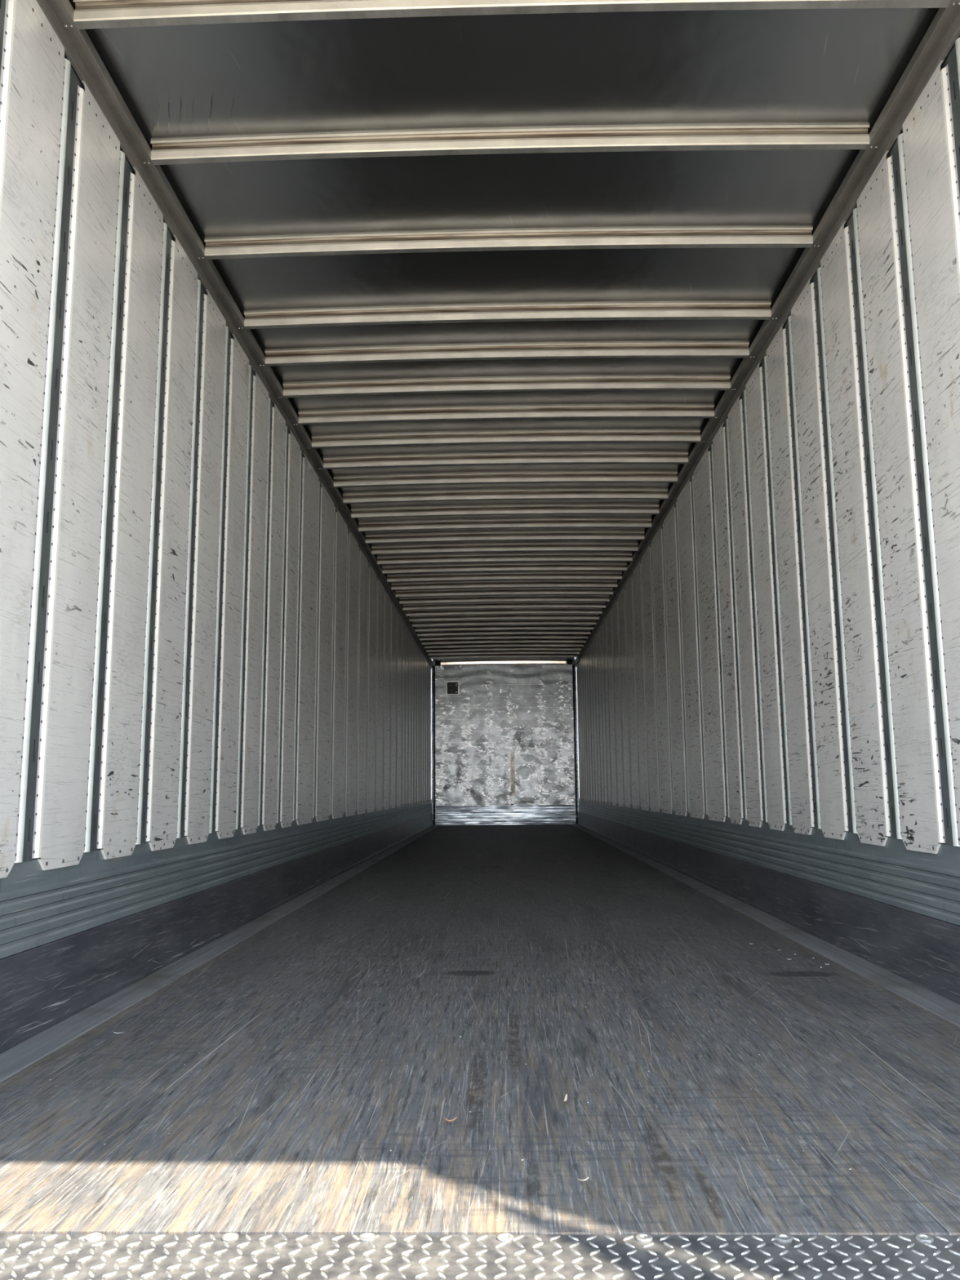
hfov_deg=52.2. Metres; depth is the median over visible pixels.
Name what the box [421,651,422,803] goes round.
panel
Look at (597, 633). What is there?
post
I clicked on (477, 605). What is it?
bow
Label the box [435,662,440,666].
bracket
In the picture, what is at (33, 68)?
panel
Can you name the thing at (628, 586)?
panel
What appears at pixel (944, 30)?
rail
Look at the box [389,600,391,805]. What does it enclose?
post
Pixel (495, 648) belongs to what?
bow
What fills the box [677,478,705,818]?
panel
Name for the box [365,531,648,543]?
bow
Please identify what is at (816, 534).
panel
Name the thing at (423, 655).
post
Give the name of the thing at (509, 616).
bow
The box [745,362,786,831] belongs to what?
panel
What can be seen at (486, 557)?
bow
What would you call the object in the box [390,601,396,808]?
panel
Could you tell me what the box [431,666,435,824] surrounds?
strip
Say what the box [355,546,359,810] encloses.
post
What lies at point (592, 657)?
post
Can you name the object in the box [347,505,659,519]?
bow
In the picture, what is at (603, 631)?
post
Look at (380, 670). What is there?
panel
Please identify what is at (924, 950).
kick plate
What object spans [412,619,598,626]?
bow
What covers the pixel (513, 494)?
bow
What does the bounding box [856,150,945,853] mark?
panel
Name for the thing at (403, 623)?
panel
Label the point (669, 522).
panel
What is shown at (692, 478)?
post
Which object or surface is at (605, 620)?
panel
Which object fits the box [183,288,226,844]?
panel
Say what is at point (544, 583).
bow
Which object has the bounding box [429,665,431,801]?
panel
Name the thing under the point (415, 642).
panel
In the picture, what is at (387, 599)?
panel
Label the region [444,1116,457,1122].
dry leaf
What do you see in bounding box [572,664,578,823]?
strip
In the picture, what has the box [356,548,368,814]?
panel
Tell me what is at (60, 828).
panel
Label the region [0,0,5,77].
post
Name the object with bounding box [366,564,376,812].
panel
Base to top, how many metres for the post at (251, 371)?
2.230 m
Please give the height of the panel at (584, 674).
2.278 m
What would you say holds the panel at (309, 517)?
attached to the wall at (80, 83)
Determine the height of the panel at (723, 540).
2.278 m
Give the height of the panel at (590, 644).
2.278 m
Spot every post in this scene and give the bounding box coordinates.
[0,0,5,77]
[14,58,78,862]
[84,151,130,852]
[135,222,171,844]
[176,279,204,838]
[208,325,231,833]
[235,364,253,829]
[257,397,272,826]
[276,426,288,822]
[292,450,302,820]
[312,480,320,817]
[329,506,336,814]
[343,528,348,813]
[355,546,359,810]
[365,563,368,809]
[374,577,377,808]
[382,590,384,806]
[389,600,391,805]
[395,647,396,783]
[400,619,402,804]
[404,625,405,803]
[410,644,411,802]
[413,768,413,802]
[422,655,423,800]
[426,662,427,799]
[576,666,579,779]
[578,683,582,798]
[580,667,583,786]
[582,657,586,799]
[588,646,593,799]
[591,657,595,799]
[594,644,598,789]
[596,632,601,800]
[600,632,604,801]
[603,631,608,801]
[606,620,612,802]
[611,608,617,803]
[617,598,624,804]
[624,586,631,804]
[631,573,640,805]
[640,560,650,807]
[650,542,661,808]
[662,524,674,810]
[675,502,689,812]
[691,475,707,814]
[710,444,729,817]
[724,418,747,819]
[742,389,768,822]
[761,355,792,825]
[785,315,821,828]
[813,267,857,833]
[848,208,902,839]
[891,133,959,846]
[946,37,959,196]
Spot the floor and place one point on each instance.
(305, 1077)
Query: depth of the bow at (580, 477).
6.94 m
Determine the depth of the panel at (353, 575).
7.94 m
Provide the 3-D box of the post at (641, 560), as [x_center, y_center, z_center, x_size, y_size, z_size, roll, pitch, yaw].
[1.490,0.374,8.825,0.013,2.230,0.085,-1,-9,1]
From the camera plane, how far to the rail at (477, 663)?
17.13 m
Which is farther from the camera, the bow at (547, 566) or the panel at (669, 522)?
the bow at (547, 566)
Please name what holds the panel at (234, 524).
attached to the wall at (80, 83)
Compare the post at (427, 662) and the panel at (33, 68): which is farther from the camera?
the post at (427, 662)
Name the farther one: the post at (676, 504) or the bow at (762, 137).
the post at (676, 504)
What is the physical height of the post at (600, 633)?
2.230 m
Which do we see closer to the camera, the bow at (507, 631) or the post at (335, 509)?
the post at (335, 509)
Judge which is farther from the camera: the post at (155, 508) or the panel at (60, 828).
the post at (155, 508)
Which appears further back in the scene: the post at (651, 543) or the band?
the band
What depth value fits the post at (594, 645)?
13.41 m
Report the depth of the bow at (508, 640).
14.57 m
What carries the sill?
attached to the floor
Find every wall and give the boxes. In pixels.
[31,53,431,860]
[433,661,575,824]
[576,35,959,844]
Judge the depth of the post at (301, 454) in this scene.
5.85 m
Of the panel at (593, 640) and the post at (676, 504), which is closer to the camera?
the post at (676, 504)
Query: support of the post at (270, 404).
attached to the wall at (80, 83)
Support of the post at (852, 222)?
attached to the wall at (944, 63)
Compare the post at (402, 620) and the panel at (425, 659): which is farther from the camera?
the panel at (425, 659)
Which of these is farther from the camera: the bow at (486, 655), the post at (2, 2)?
the bow at (486, 655)
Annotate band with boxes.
[435,804,575,825]
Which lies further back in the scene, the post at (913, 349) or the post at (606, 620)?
the post at (606, 620)
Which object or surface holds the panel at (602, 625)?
attached to the wall at (944, 63)
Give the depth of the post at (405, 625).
12.34 m
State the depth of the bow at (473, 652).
15.78 m
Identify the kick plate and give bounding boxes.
[0,812,433,1053]
[577,811,959,1004]
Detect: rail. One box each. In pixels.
[0,799,432,959]
[35,0,434,668]
[440,661,565,666]
[573,0,959,666]
[578,798,959,925]
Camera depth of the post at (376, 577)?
9.44 m
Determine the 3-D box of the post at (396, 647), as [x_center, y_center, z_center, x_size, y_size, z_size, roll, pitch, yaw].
[-0.964,0.768,11.290,0.013,2.230,0.085,-1,-9,1]
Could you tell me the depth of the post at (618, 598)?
10.62 m
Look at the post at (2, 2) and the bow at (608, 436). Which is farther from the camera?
the bow at (608, 436)
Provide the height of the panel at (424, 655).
2.278 m
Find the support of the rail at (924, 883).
on the kick plate at (924, 950)
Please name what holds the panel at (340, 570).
attached to the wall at (80, 83)
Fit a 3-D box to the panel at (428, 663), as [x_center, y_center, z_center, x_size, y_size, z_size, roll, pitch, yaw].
[-0.853,1.506,16.108,0.013,2.278,0.320,-1,-9,1]
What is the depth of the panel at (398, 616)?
11.55 m
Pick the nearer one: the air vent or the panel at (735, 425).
the panel at (735, 425)
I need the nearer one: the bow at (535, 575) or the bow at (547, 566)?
the bow at (547, 566)
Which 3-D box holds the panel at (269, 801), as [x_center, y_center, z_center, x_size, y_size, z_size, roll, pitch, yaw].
[-1.103,-0.138,5.262,0.014,2.278,0.320,-1,-9,1]
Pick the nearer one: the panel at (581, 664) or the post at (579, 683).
the panel at (581, 664)
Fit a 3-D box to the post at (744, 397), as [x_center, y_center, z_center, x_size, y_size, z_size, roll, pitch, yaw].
[1.402,-0.204,5.009,0.013,2.230,0.085,-1,-9,1]
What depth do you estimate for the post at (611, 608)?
11.20 m
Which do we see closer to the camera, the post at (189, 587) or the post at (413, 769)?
the post at (189, 587)
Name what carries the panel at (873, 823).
attached to the wall at (944, 63)
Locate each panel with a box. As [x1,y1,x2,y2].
[0,0,65,878]
[31,80,120,870]
[96,167,164,859]
[145,234,198,850]
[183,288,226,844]
[214,333,248,839]
[240,370,268,834]
[262,402,285,831]
[280,429,300,827]
[295,453,318,825]
[315,483,333,821]
[331,508,346,818]
[345,529,358,816]
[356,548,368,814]
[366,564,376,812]
[375,577,383,811]
[383,590,390,809]
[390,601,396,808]
[395,611,401,807]
[401,619,404,806]
[404,625,408,805]
[408,631,411,805]
[410,635,413,804]
[413,640,416,804]
[416,644,418,804]
[418,648,421,803]
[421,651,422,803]
[423,655,425,802]
[425,658,426,802]
[426,662,429,801]
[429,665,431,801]
[577,664,582,799]
[578,660,583,800]
[580,657,586,800]
[582,653,587,801]
[584,650,590,801]
[586,645,592,802]
[589,641,595,802]
[591,637,598,803]
[594,633,601,803]
[597,627,604,804]
[600,623,608,804]
[603,617,611,804]
[606,608,617,805]
[612,598,623,806]
[618,586,631,808]
[625,574,639,808]
[633,560,648,810]
[641,544,659,812]
[652,525,672,813]
[663,503,687,816]
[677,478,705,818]
[693,447,726,822]
[712,422,743,824]
[728,395,763,827]
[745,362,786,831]
[766,323,814,835]
[791,277,848,839]
[820,221,891,845]
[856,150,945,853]
[902,60,959,844]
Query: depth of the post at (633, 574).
9.40 m
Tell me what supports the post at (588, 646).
attached to the wall at (944, 63)
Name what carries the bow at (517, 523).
attached to the ceiling
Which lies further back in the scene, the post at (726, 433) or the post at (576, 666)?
the post at (576, 666)
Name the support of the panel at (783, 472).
attached to the wall at (944, 63)
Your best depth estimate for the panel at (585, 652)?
14.82 m
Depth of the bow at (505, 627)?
13.37 m
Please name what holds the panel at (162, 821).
attached to the wall at (80, 83)
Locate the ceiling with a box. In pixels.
[68,0,939,662]
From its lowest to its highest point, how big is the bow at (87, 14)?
0.081 m
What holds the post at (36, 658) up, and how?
attached to the wall at (80, 83)
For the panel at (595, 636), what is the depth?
13.23 m
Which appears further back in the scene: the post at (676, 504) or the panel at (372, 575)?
the panel at (372, 575)
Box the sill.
[0,1231,959,1279]
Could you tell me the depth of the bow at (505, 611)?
12.16 m
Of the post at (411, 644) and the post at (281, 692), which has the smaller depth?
the post at (281, 692)
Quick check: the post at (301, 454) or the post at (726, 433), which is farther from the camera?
the post at (301, 454)
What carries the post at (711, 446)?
attached to the wall at (944, 63)
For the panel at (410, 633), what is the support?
attached to the wall at (80, 83)
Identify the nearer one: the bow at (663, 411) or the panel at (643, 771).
the bow at (663, 411)
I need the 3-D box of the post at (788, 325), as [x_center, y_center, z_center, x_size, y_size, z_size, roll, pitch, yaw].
[1.383,-0.326,4.206,0.013,2.230,0.085,-1,-9,1]
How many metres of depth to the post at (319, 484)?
6.45 m
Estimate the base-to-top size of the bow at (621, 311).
0.081 m
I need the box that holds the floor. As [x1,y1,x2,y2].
[0,823,959,1235]
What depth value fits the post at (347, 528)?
7.66 m
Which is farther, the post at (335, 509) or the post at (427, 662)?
the post at (427, 662)
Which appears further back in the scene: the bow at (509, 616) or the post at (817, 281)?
the bow at (509, 616)
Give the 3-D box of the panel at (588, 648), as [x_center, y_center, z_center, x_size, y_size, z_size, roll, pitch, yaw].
[1.621,1.234,14.447,0.013,2.278,0.320,-1,-9,1]
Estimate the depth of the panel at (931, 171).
2.85 m
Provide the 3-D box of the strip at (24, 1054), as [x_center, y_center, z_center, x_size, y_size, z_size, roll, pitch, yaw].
[-0.910,1.996,9.063,0.112,0.004,15.538,-1,-9,1]
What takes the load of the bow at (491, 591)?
attached to the ceiling
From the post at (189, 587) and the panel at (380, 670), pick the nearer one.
the post at (189, 587)
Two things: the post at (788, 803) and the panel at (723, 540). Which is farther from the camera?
the panel at (723, 540)
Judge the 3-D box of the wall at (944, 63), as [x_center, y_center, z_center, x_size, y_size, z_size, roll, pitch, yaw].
[1.533,0.604,9.140,0.042,2.980,15.920,-1,-9,1]
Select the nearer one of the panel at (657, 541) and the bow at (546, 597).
the panel at (657, 541)
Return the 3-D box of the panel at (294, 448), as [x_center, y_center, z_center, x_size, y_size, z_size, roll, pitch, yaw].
[-1.094,-0.077,5.664,0.014,2.278,0.320,-1,-9,1]
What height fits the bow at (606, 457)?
0.081 m
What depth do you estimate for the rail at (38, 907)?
3.29 m
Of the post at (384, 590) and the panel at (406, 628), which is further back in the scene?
the panel at (406, 628)
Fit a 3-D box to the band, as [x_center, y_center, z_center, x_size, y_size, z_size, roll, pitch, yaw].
[0.434,2.994,16.771,2.390,0.322,0.036,-1,-9,1]
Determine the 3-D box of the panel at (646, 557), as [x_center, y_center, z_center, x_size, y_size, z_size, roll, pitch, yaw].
[1.483,0.336,8.522,0.013,2.278,0.524,-1,-9,1]
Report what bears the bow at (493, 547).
attached to the ceiling
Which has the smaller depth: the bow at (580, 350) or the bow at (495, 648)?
the bow at (580, 350)
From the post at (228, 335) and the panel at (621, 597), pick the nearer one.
the post at (228, 335)
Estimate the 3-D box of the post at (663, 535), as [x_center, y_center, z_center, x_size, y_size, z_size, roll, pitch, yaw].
[1.462,0.192,7.620,0.013,2.230,0.085,-1,-9,1]
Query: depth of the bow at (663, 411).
5.74 m
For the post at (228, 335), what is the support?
attached to the wall at (80, 83)
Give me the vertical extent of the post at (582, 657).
2.230 m
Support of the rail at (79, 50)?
attached to the wall at (80, 83)
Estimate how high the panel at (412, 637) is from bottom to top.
2.278 m
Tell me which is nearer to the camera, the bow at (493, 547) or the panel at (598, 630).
the bow at (493, 547)
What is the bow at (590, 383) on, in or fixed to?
attached to the ceiling
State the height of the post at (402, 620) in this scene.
2.230 m
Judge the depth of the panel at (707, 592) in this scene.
6.08 m
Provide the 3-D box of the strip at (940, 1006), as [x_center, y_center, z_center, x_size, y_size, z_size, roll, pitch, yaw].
[1.425,1.969,9.012,0.112,0.004,15.538,-1,-9,1]
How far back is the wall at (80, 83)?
4.20 m
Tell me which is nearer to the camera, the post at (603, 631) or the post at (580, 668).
the post at (603, 631)
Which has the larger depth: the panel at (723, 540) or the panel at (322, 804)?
the panel at (322, 804)
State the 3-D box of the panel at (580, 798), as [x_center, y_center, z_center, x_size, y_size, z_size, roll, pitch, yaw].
[1.667,1.538,16.456,0.013,2.278,0.320,-1,-9,1]
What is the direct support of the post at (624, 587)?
attached to the wall at (944, 63)
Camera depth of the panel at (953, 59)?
2.75 m
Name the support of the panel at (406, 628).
attached to the wall at (80, 83)
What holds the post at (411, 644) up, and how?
attached to the wall at (80, 83)
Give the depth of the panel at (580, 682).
16.03 m
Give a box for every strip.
[0,824,439,1082]
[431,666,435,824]
[570,823,959,1026]
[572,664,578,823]
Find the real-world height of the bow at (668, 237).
0.081 m
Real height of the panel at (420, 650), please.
2.278 m
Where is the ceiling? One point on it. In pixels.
(775, 66)
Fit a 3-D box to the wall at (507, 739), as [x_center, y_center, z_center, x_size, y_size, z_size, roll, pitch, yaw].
[0.426,1.771,17.003,2.500,2.850,0.076,-1,-9,1]
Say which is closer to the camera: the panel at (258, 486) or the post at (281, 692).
the panel at (258, 486)
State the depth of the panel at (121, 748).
3.23 m
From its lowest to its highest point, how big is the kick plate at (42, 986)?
0.207 m
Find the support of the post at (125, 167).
attached to the wall at (80, 83)
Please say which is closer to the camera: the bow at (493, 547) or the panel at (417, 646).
the bow at (493, 547)
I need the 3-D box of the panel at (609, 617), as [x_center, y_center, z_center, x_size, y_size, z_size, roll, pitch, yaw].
[1.553,0.792,11.535,0.013,2.278,0.524,-1,-9,1]
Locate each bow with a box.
[65,0,959,29]
[143,124,877,164]
[198,227,819,259]
[238,302,777,328]
[259,342,755,366]
[277,376,735,397]
[293,404,719,425]
[307,430,705,448]
[319,452,693,469]
[329,471,681,488]
[339,489,671,504]
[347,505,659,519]
[355,519,654,532]
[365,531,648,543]
[368,543,638,555]
[377,554,632,564]
[382,563,626,573]
[384,572,622,582]
[391,580,620,590]
[395,588,616,597]
[399,595,608,604]
[402,602,605,610]
[406,608,602,616]
[408,613,599,622]
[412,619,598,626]
[414,624,594,631]
[417,629,590,636]
[419,634,590,640]
[422,638,587,644]
[422,642,583,648]
[426,646,581,652]
[428,650,579,655]
[430,653,577,658]
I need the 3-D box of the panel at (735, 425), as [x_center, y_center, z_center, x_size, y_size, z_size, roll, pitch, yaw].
[1.406,-0.167,5.208,0.014,2.278,0.320,-1,-9,1]
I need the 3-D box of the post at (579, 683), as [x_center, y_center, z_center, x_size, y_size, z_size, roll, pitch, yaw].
[1.662,1.501,16.257,0.013,2.230,0.085,-1,-9,1]
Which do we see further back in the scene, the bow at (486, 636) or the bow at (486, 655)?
the bow at (486, 655)
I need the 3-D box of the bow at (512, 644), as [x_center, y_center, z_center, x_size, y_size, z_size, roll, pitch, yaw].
[0.363,0.079,14.982,2.494,0.081,0.040,-1,-9,1]
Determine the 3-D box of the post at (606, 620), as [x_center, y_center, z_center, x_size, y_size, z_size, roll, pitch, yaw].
[1.560,0.831,11.838,0.013,2.230,0.085,-1,-9,1]
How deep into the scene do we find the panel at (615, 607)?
10.90 m
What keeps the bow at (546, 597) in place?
attached to the ceiling
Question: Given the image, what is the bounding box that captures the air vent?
[445,680,459,695]
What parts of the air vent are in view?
plate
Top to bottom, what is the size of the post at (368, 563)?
2.230 m

